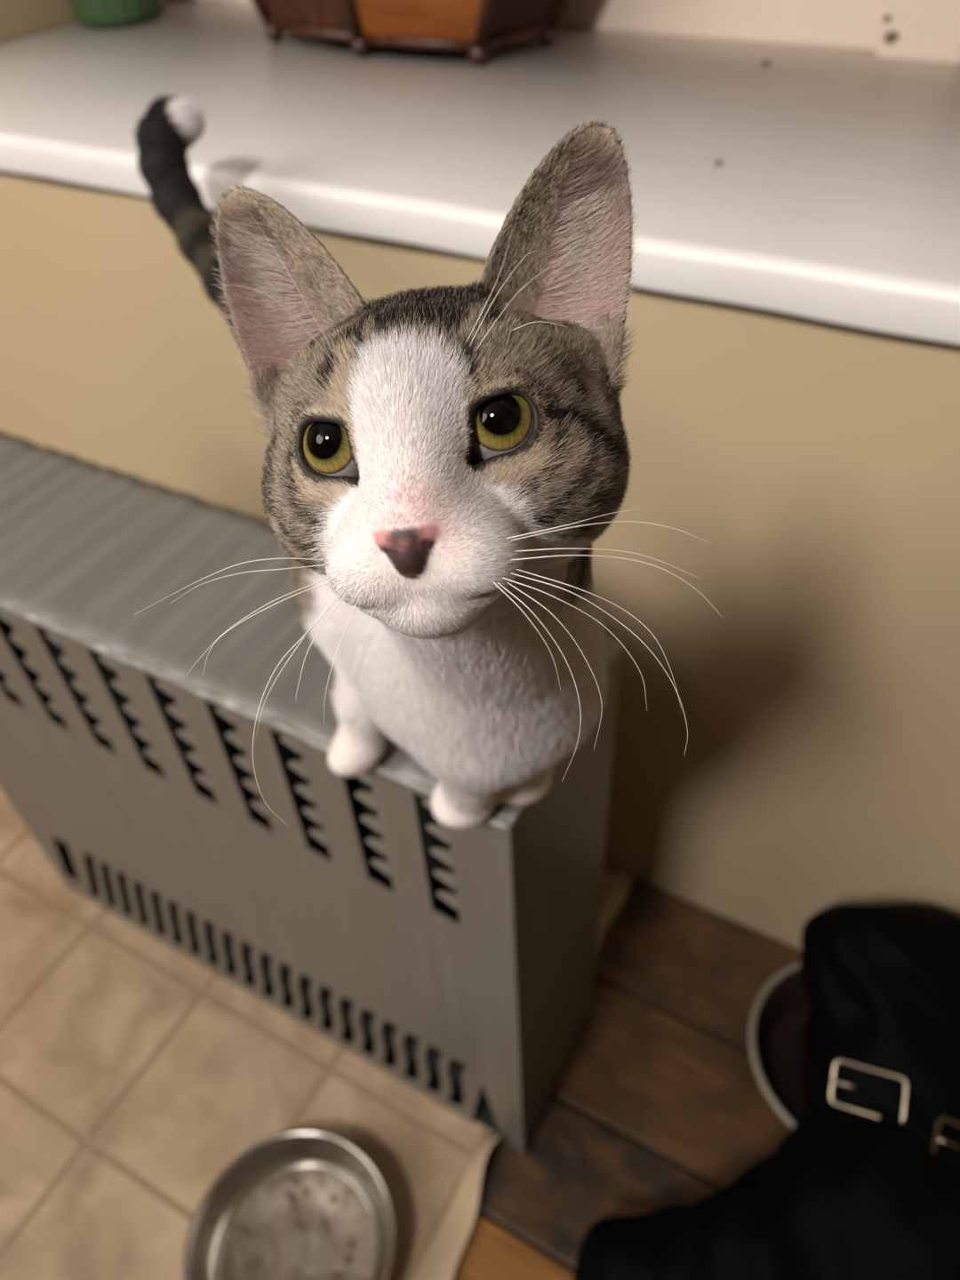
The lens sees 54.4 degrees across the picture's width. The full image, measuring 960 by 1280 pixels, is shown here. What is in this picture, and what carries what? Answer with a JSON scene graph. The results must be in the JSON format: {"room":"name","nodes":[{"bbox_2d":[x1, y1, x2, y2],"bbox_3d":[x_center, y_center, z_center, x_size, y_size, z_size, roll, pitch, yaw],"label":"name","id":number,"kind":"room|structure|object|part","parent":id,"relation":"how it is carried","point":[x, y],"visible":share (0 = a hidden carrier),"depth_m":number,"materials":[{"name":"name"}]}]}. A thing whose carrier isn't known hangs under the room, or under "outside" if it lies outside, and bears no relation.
{"room":"kitchen","nodes":[
{"label":"kitchen","id":0,"kind":"room"},
{"bbox_2d":[0,788,632,1279],"bbox_3d":[-2.391,1.342,0.403,3.301,0.046,4.886,20,49,22],"label":"floor","id":1,"kind":"structure","parent":0,"point":[133,1073],"depth_m":1.10,"materials":[{"name":"tile"}]},
{"bbox_2d":[183,1129,395,1279],"bbox_3d":[-0.192,0.631,0.965,0.214,0.054,0.214,20,49,22],"label":"bowl","id":2,"kind":"object","parent":1,"relation":"on","point":[315,1196],"visible":1,"depth_m":1.00,"materials":[{"name":"metal"}]},
{"bbox_3d":[-0.191,0.644,0.978,0.168,0.003,0.168,24,51,26],"label":"dish","id":3,"kind":"part","parent":2,"relation":"part of","materials":[{"name":"metal"}]},
{"bbox_2d":[0,430,625,1155],"bbox_3d":[-0.238,0.177,1.003,0.726,0.652,0.186,20,49,22],"label":"radiator cover","id":4,"kind":"object","parent":1,"relation":"on","point":[458,964],"visible":0.77,"depth_m":0.83,"materials":[{"name":"metal"}]},
{"bbox_3d":[-0.550,0.063,1.141,0.002,0.647,0.178,20,49,22],"label":"panel","id":5,"kind":"part","parent":4,"relation":"part of","materials":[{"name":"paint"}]},
{"bbox_3d":[-0.280,0.232,0.952,0.720,0.648,0.002,20,49,22],"label":"panel","id":6,"kind":"part","parent":4,"relation":"part of","materials":[{"name":"paint"}]},
{"bbox_3d":[-0.222,0.404,1.232,0.716,0.004,0.173,20,49,22],"label":"panel","id":7,"kind":"part","parent":4,"relation":"part of","materials":[{"name":"grey metal"}]},
{"bbox_3d":[-0.252,-0.053,0.777,0.725,0.006,0.183,20,49,22],"label":"panel","id":8,"kind":"part","parent":4,"relation":"part of","materials":[{"name":"paint"}]},
{"bbox_2d":[133,92,724,829],"bbox_3d":[-0.086,-0.153,0.569,0.188,0.413,0.777,-14,46,-10],"label":"cat","id":9,"kind":"object","parent":4,"relation":"on","point":[444,468],"visible":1,"depth_m":0.28},
{"bbox_3d":[0.077,0.288,0.872,0.002,0.647,0.178,20,49,22],"label":"panel","id":10,"kind":"part","parent":4,"relation":"part of","materials":[{"name":"paint"}]},
{"bbox_2d":[0,0,959,951],"bbox_3d":[-0.017,-1.008,0.635,6.000,2.870,0.662,20,49,22],"label":"wall","id":11,"kind":"structure","parent":0,"point":[818,468],"depth_m":0.94,"materials":[{"name":"paint"}]},
{"bbox_2d":[0,0,959,345],"bbox_3d":[0.281,-0.463,0.877,2.120,0.040,0.586,20,49,22],"label":"windowsill","id":12,"kind":"structure","parent":11,"relation":"on","point":[834,196],"depth_m":0.89,"materials":[{"name":"paint"}]},
{"bbox_2d":[68,0,164,28],"bbox_3d":[-0.511,-0.938,1.264,0.134,0.165,0.132,20,49,22],"label":"jar","id":13,"kind":"object","parent":12,"relation":"on","point":[91,13],"visible":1,"depth_m":1.27,"materials":[{"name":"green glass"}]},
{"bbox_2d":[251,0,567,65],"bbox_3d":[-0.108,-0.795,1.099,0.530,0.156,0.237,20,49,22],"label":"wooden basket","id":14,"kind":"object","parent":12,"relation":"on","point":[475,27],"visible":1,"depth_m":1.06,"materials":[{"name":"brown wood"}]},
{"bbox_3d":[-0.291,-0.815,1.123,0.067,0.134,0.015,-4,45,-1],"label":"corner post","id":15,"kind":"part","parent":14,"relation":"part of","materials":[{"name":"brown wood"}]},
{"bbox_3d":[-0.225,-0.785,1.086,0.204,0.130,0.044,28,53,28],"label":"panel","id":16,"kind":"part","parent":14,"relation":"part of","materials":[{"name":"brown wood"}]},
{"bbox_3d":[-0.203,-0.738,1.132,0.155,0.011,0.012,28,53,28],"label":"rail","id":17,"kind":"part","parent":14,"relation":"part of","materials":[{"name":"brown wood"}]},
{"bbox_3d":[-0.153,-0.740,1.039,0.015,0.132,0.052,15,48,18],"label":"corner post","id":18,"kind":"part","parent":14,"relation":"part of","materials":[{"name":"brown wood"}]},
{"bbox_3d":[-0.073,-0.684,1.068,0.157,0.011,0.012,17,48,20],"label":"rail","id":19,"kind":"part","parent":14,"relation":"part of","materials":[{"name":"brown wood"}]},
{"bbox_3d":[-0.058,-0.716,1.006,0.208,0.130,0.045,17,48,20],"label":"panel","id":20,"kind":"part","parent":14,"relation":"part of","materials":[{"name":"orange wood"}]},
{"bbox_3d":[0.011,-0.690,0.977,0.015,0.135,0.077,-22,48,-18],"label":"corner post","id":21,"kind":"part","parent":14,"relation":"part of","materials":[{"name":"brown wood"}]},
{"bbox_3d":[0.042,-0.689,1.067,0.110,0.012,0.012,-33,52,-26],"label":"rail","id":22,"kind":"part","parent":14,"relation":"part of","materials":[{"name":"brown wood"}]},
{"bbox_3d":[0.057,-0.726,1.007,0.144,0.132,0.070,-33,52,-26],"label":"panel","id":23,"kind":"part","parent":14,"relation":"part of","materials":[{"name":"brown wood"}]},
{"bbox_3d":[0.107,-0.753,1.034,0.079,0.135,0.015,21,50,23],"label":"corner post","id":24,"kind":"part","parent":14,"relation":"part of","materials":[{"name":"brown wood"}]},
{"bbox_2d":[714,159,722,165],"bbox_3d":[0.203,-0.407,0.796,0.007,0.005,0.005,20,49,22],"label":"crumb","id":25,"kind":"object","parent":12,"relation":"on","point":[718,162],"visible":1,"depth_m":0.80,"materials":[{"name":"beige food"}]},
{"bbox_2d":[761,60,770,64],"bbox_3d":[0.309,-0.624,1.008,0.010,0.004,0.007,20,49,22],"label":"crumb","id":26,"kind":"object","parent":12,"relation":"on","point":[764,62],"visible":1,"depth_m":1.01,"materials":[{"name":"beige food"}]},
{"bbox_2d":[0,170,959,350],"bbox_3d":[0.146,-0.269,0.724,2.120,0.008,0.004,20,49,22],"label":"trim","id":27,"kind":"structure","parent":11,"relation":"attached to","point":[397,244],"depth_m":0.72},
{"bbox_2d":[477,1100,714,1272],"bbox_3d":[-1.185,1.630,0.119,6.200,0.038,5.750,20,49,22],"label":"floor gaps","id":28,"kind":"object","parent":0,"point":[478,1212],"depth_m":1.00,"materials":[{"name":"black"}]},
{"bbox_2d":[453,877,800,1279],"bbox_3d":[0.760,1.498,0.083,2.658,0.017,2.404,20,49,22],"label":"boards","id":29,"kind":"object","parent":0,"point":[660,1060],"visible":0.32,"depth_m":1.08,"materials":[{"name":"brown wood"}]},
{"bbox_2d":[573,903,959,1279],"bbox_3d":[0.367,0.524,0.873,0.364,0.286,0.545,34,56,32],"label":"boot","id":30,"kind":"object","parent":29,"relation":"on","point":[865,1185],"visible":1,"depth_m":0.85,"materials":[{"name":"black leather"}]},
{"bbox_2d":[747,960,809,1128],"bbox_3d":[0.422,0.486,1.069,0.232,0.065,0.232,20,49,22],"label":"dish","id":31,"kind":"object","parent":29,"relation":"on","point":[779,1013],"visible":0.27,"depth_m":1.10,"materials":[{"name":"metal"}]},
{"bbox_3d":[0.231,-1.654,-0.237,2.120,0.750,0.662,20,49,22],"label":"wall","id":32,"kind":"structure","parent":0,"visible":0},
{"bbox_2d":[164,0,959,63],"bbox_3d":[0.393,-1.099,0.606,2.120,1.238,0.084,20,49,22],"label":"window","id":33,"kind":"structure","parent":32,"relation":"in","point":[918,30],"depth_m":1.04,"materials":[{"name":"paint"}]},
{"bbox_3d":[0.427,-0.699,1.020,2.120,0.085,0.055,20,49,22],"label":"rail","id":34,"kind":"part","parent":33,"relation":"part of","materials":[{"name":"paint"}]}
]}

